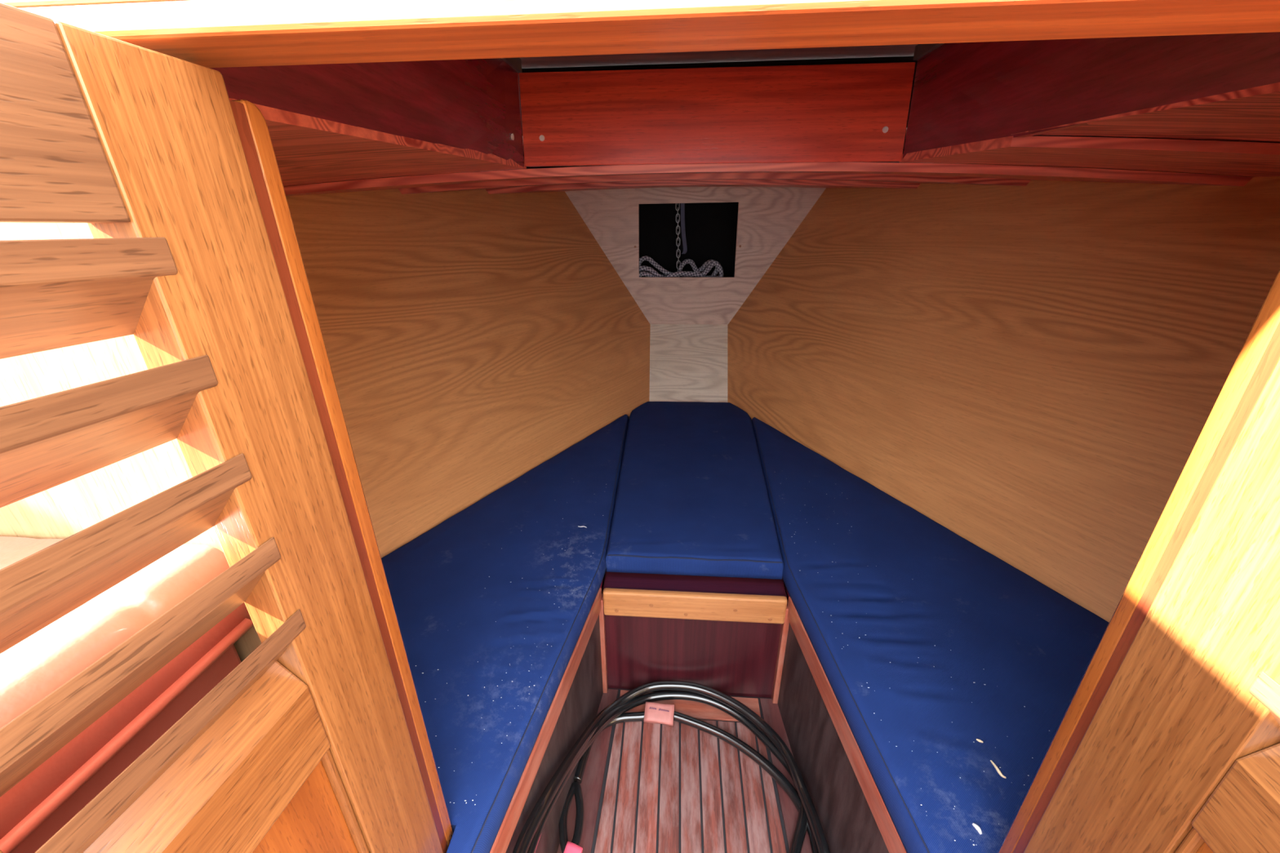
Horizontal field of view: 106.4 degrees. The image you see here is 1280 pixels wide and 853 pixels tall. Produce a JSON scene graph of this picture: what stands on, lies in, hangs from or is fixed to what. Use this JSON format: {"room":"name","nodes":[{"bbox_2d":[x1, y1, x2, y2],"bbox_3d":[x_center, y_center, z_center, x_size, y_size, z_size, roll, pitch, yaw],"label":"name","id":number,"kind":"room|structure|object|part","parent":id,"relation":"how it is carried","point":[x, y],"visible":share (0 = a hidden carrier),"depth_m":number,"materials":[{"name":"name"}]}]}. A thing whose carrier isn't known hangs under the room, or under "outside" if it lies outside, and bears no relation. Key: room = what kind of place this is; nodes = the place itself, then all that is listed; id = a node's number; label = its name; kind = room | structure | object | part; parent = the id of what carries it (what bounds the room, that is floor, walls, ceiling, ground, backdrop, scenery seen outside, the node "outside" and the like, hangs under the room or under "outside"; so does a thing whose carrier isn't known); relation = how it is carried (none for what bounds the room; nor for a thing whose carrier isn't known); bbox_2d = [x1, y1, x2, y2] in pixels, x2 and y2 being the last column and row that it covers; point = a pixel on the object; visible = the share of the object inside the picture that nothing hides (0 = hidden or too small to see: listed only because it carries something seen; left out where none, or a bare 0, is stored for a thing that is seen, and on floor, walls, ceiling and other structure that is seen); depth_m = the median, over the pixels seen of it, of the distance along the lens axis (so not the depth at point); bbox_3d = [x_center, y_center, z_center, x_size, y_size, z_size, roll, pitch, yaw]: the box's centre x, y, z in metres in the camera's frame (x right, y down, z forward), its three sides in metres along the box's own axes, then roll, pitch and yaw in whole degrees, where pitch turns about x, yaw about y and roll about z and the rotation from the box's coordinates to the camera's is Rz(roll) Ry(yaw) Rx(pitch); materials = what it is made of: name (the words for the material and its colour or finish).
{"room":"ship interior","nodes":[
{"label":"ship interior","id":0,"kind":"room"},
{"bbox_2d":[0,0,261,662],"bbox_3d":[0.089,0.217,0.439,3.500,1.940,0.050,1,23,4],"label":"wall","id":1,"kind":"structure","parent":0,"point":[64,510],"depth_m":0.37,"materials":[{"name":"white paint"}]},
{"bbox_2d":[0,2,453,852],"bbox_3d":[-0.281,0.249,0.333,0.032,0.888,0.335,3,23,8],"label":"door","id":2,"kind":"structure","parent":1,"relation":"in","point":[317,741],"depth_m":0.29,"materials":[{"name":"orange wood"}]},
{"bbox_3d":[-0.286,-0.117,0.166,0.030,0.084,0.146,3,23,8],"label":"rail","id":3,"kind":"part","parent":2,"relation":"part of","materials":[{"name":"brown wood"}]},
{"bbox_3d":[-0.284,0.246,0.316,0.030,0.107,0.146,3,23,8],"label":"lock rail","id":4,"kind":"part","parent":2,"relation":"part of","materials":[{"name":"brown wood"}]},
{"bbox_3d":[-0.281,0.415,0.387,0.008,0.262,0.154,3,23,8],"label":"panel","id":5,"kind":"part","parent":2,"relation":"part of","materials":[{"name":"orange wood"}]},
{"bbox_2d":[998,269,1279,852],"bbox_3d":[0.403,0.265,0.282,0.032,0.888,0.335,3,23,8],"label":"door","id":6,"kind":"structure","parent":1,"relation":"in","point":[1168,739],"depth_m":0.35,"materials":[{"name":"orange wood"}]},
{"bbox_3d":[0.401,0.432,0.331,0.008,0.262,0.144,3,23,8],"label":"panel","id":7,"kind":"part","parent":6,"relation":"part of","materials":[{"name":"orange wood"}]},
{"bbox_3d":[0.401,0.264,0.261,0.030,0.107,0.136,3,23,8],"label":"lock rail","id":8,"kind":"part","parent":6,"relation":"part of","materials":[{"name":"brown wood"}]},
{"bbox_2d":[283,171,650,558],"bbox_3d":[-0.642,-0.272,1.431,0.607,1.028,2.596,12,26,28],"label":"wall","id":9,"kind":"structure","parent":0,"point":[473,339],"depth_m":1.50,"materials":[{"name":"brown wood"}]},
{"bbox_2d":[556,688,811,852],"bbox_3d":[0.044,1.159,0.235,2.620,0.123,2.350,1,23,4],"label":"floor","id":10,"kind":"structure","parent":0,"point":[646,788],"depth_m":1.03,"materials":[{"name":"brown wood"}]},
{"bbox_2d":[11,644,240,852],"bbox_3d":[-0.798,0.889,-0.159,0.745,0.872,1.688,1,23,4],"label":"settee","id":11,"kind":"object","parent":10,"relation":"on","point":[229,660],"visible":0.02,"depth_m":0.35,"materials":[{"name":"wood"}]},
{"bbox_2d":[0,536,253,852],"bbox_3d":[-0.779,0.448,-0.339,0.770,0.079,1.678,1,23,4],"label":"cushion","id":12,"kind":"object","parent":11,"relation":"on","point":[37,666],"visible":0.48,"depth_m":0.32,"materials":[{"name":"fabric"}]},
{"bbox_2d":[489,574,604,852],"bbox_3d":[-0.178,0.499,1.331,0.636,0.398,1.742,12,25,27],"label":"berth","id":13,"kind":"object","parent":10,"relation":"on","point":[576,701],"visible":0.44,"depth_m":0.91,"materials":[{"name":"brown wood"}]},
{"bbox_2d":[381,414,629,852],"bbox_3d":[-0.200,0.307,1.201,0.663,0.063,1.680,12,26,28],"label":"cushion","id":14,"kind":"object","parent":13,"relation":"on","point":[447,606],"visible":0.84,"depth_m":0.97,"materials":[{"name":"blue fabric"}]},
{"bbox_2d":[512,680,830,852],"bbox_3d":[0.092,0.689,0.902,0.530,0.329,0.591,1,23,4],"label":"cable","id":15,"kind":"object","parent":10,"relation":"on","point":[808,820],"visible":1,"depth_m":1.05,"materials":[{"name":"black plastic"}]},
{"bbox_2d":[599,569,789,703],"bbox_3d":[0.175,0.315,1.685,0.512,0.337,1.173,1,23,4],"label":"panel","id":16,"kind":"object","parent":10,"relation":"on","point":[728,636],"depth_m":1.15,"materials":[{"name":"brown wood"}]},
{"bbox_3d":[-0.093,0.541,1.182,0.017,0.305,0.023,1,23,4],"label":"corner post","id":17,"kind":"part","parent":16,"relation":"part of","materials":[{"name":"brown wood"}]},
{"bbox_3d":[0.125,0.556,1.183,0.418,0.278,0.012,1,23,4],"label":"panel","id":18,"kind":"part","parent":16,"relation":"part of","materials":[{"name":"brown wood"}]},
{"bbox_2d":[604,401,783,579],"bbox_3d":[0.178,0.121,1.643,0.504,0.058,1.098,1,23,4],"label":"cushion","id":19,"kind":"object","parent":16,"relation":"on","point":[692,498],"visible":1,"depth_m":1.36,"materials":[{"name":"blue fabric"}]},
{"bbox_3d":[0.341,0.550,1.151,0.018,0.305,0.023,1,23,4],"label":"corner post","id":20,"kind":"part","parent":16,"relation":"part of","materials":[{"name":"brown wood"}]},
{"bbox_2d":[777,576,906,852],"bbox_3d":[0.454,0.515,1.281,0.663,0.398,1.742,-8,24,-19],"label":"berth","id":21,"kind":"object","parent":10,"relation":"on","point":[854,817],"visible":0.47,"depth_m":0.90,"materials":[{"name":"brown wood"}]},
{"bbox_2d":[751,417,1109,852],"bbox_3d":[0.751,0.285,1.236,0.808,0.064,1.556,1,23,4],"label":"cushion","id":22,"kind":"object","parent":21,"relation":"on","point":[1032,646],"visible":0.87,"depth_m":0.89,"materials":[{"name":"blue fabric"}]},
{"bbox_2d":[415,478,1049,845],"bbox_3d":[0.120,0.324,1.077,1.156,0.002,0.994,1,23,4],"label":"lint","id":23,"kind":"object","parent":22,"relation":"on","point":[786,478],"visible":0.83,"depth_m":0.79},
{"bbox_2d":[972,822,982,834],"bbox_3d":[0.432,0.514,0.613,0.006,0.006,0.013,-5,23,-12],"label":"cheese shaving","id":24,"kind":"object","parent":22,"relation":"on","point":[976,827],"visible":1,"depth_m":0.61,"materials":[{"name":"white food"}]},
{"bbox_2d":[990,760,1006,778],"bbox_3d":[0.507,0.486,0.679,0.006,0.005,0.025,-5,23,-11],"label":"cheese shaving","id":25,"kind":"object","parent":22,"relation":"on","point":[997,770],"visible":1,"depth_m":0.68,"materials":[{"name":"beige food"}]},
{"bbox_2d":[648,324,727,402],"bbox_3d":[0.229,-0.280,2.265,0.386,0.334,0.409,1,23,4],"label":"wall","id":26,"kind":"structure","parent":0,"point":[688,362],"depth_m":2.27,"materials":[{"name":"brown wood"}]},
{"bbox_2d":[601,202,787,602],"bbox_3d":[0.189,-0.124,1.753,3.500,1.560,2.750,1,23,4],"label":"wall","id":27,"kind":"structure","parent":0,"point":[710,228],"depth_m":2.73,"materials":[{"name":"paint"}]},
{"bbox_2d":[19,0,1279,67],"bbox_3d":[0.080,-0.221,0.257,0.850,0.016,0.057,1,23,4],"label":"trim","id":28,"kind":"structure","parent":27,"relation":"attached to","point":[209,33],"depth_m":0.25,"materials":[{"name":"brown wood"}]},
{"bbox_2d":[639,255,723,276],"bbox_3d":[0.193,-0.794,2.402,0.448,0.122,0.203,1,23,4],"label":"mooring rope","id":29,"kind":"object","parent":27,"relation":"on","point":[710,264],"visible":0.73,"depth_m":2.36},
{"bbox_2d":[564,186,826,324],"bbox_3d":[0.240,-0.808,2.257,1.265,0.647,0.016,1,23,4],"label":"wall","id":30,"kind":"structure","parent":0,"point":[768,217],"depth_m":2.23,"materials":[{"name":"brown wood"}]},
{"bbox_2d":[229,82,1279,195],"bbox_3d":[0.162,-0.621,1.222,3.252,0.160,2.050,1,23,4],"label":"ceiling","id":31,"kind":"structure","parent":0,"point":[308,149],"depth_m":0.91,"materials":[{"name":"red wood"}]},
{"bbox_2d":[480,127,1128,171],"bbox_3d":[0.186,-0.845,1.480,3.500,0.020,2.700,1,23,4],"label":"deck","id":32,"kind":"object","parent":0,"point":[527,167],"depth_m":1.64,"materials":[{"name":"brown wood"}]},
{"bbox_2d":[675,203,680,268],"bbox_3d":[0.190,-0.984,2.399,0.026,0.374,0.024,19,29,38],"label":"anchor chain","id":33,"kind":"object","parent":32,"relation":"hanging from","point":[677,210],"visible":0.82,"depth_m":2.40,"materials":[{"name":"metal"}]},
{"bbox_2d":[680,203,687,253],"bbox_3d":[0.224,-1.044,2.439,0.040,0.310,0.008,1,23,4],"label":"strap","id":34,"kind":"object","parent":32,"relation":"hanging from","point":[682,205],"visible":0.85,"depth_m":2.45,"materials":[{"name":"grey fabric"}]},
{"bbox_2d":[209,31,1279,166],"bbox_3d":[0.121,-0.534,0.666,1.200,0.236,0.946,1,23,4],"label":"deck hatch","id":35,"kind":"object","parent":32,"relation":"attached to","point":[855,104],"visible":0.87,"depth_m":0.95,"materials":[{"name":"red wood"}]},
{"bbox_3d":[-0.312,-0.499,0.657,0.113,0.185,0.851,4,23,11],"label":"panel","id":36,"kind":"part","parent":35,"relation":"part of","materials":[{"name":"brown wood"}]},
{"bbox_3d":[0.149,-0.661,1.025,0.822,0.178,0.016,1,23,4],"label":"panel","id":37,"kind":"part","parent":35,"relation":"part of","materials":[{"name":"red wood"}]},
{"bbox_3d":[0.120,-0.631,0.626,1.200,0.020,0.946,1,22,4],"label":"lid","id":38,"kind":"part","parent":35,"relation":"part of","materials":[{"name":"black plastic"}]},
{"bbox_3d":[0.547,-0.480,0.596,0.113,0.185,0.851,-2,23,-3],"label":"panel","id":39,"kind":"part","parent":35,"relation":"part of","materials":[{"name":"brown wood"}]},
{"bbox_2d":[727,137,1279,622],"bbox_3d":[0.973,-0.237,1.316,0.607,1.028,2.596,-9,24,-20],"label":"wall","id":40,"kind":"structure","parent":0,"point":[1034,371],"depth_m":1.23,"materials":[{"name":"brown wood"}]}
]}

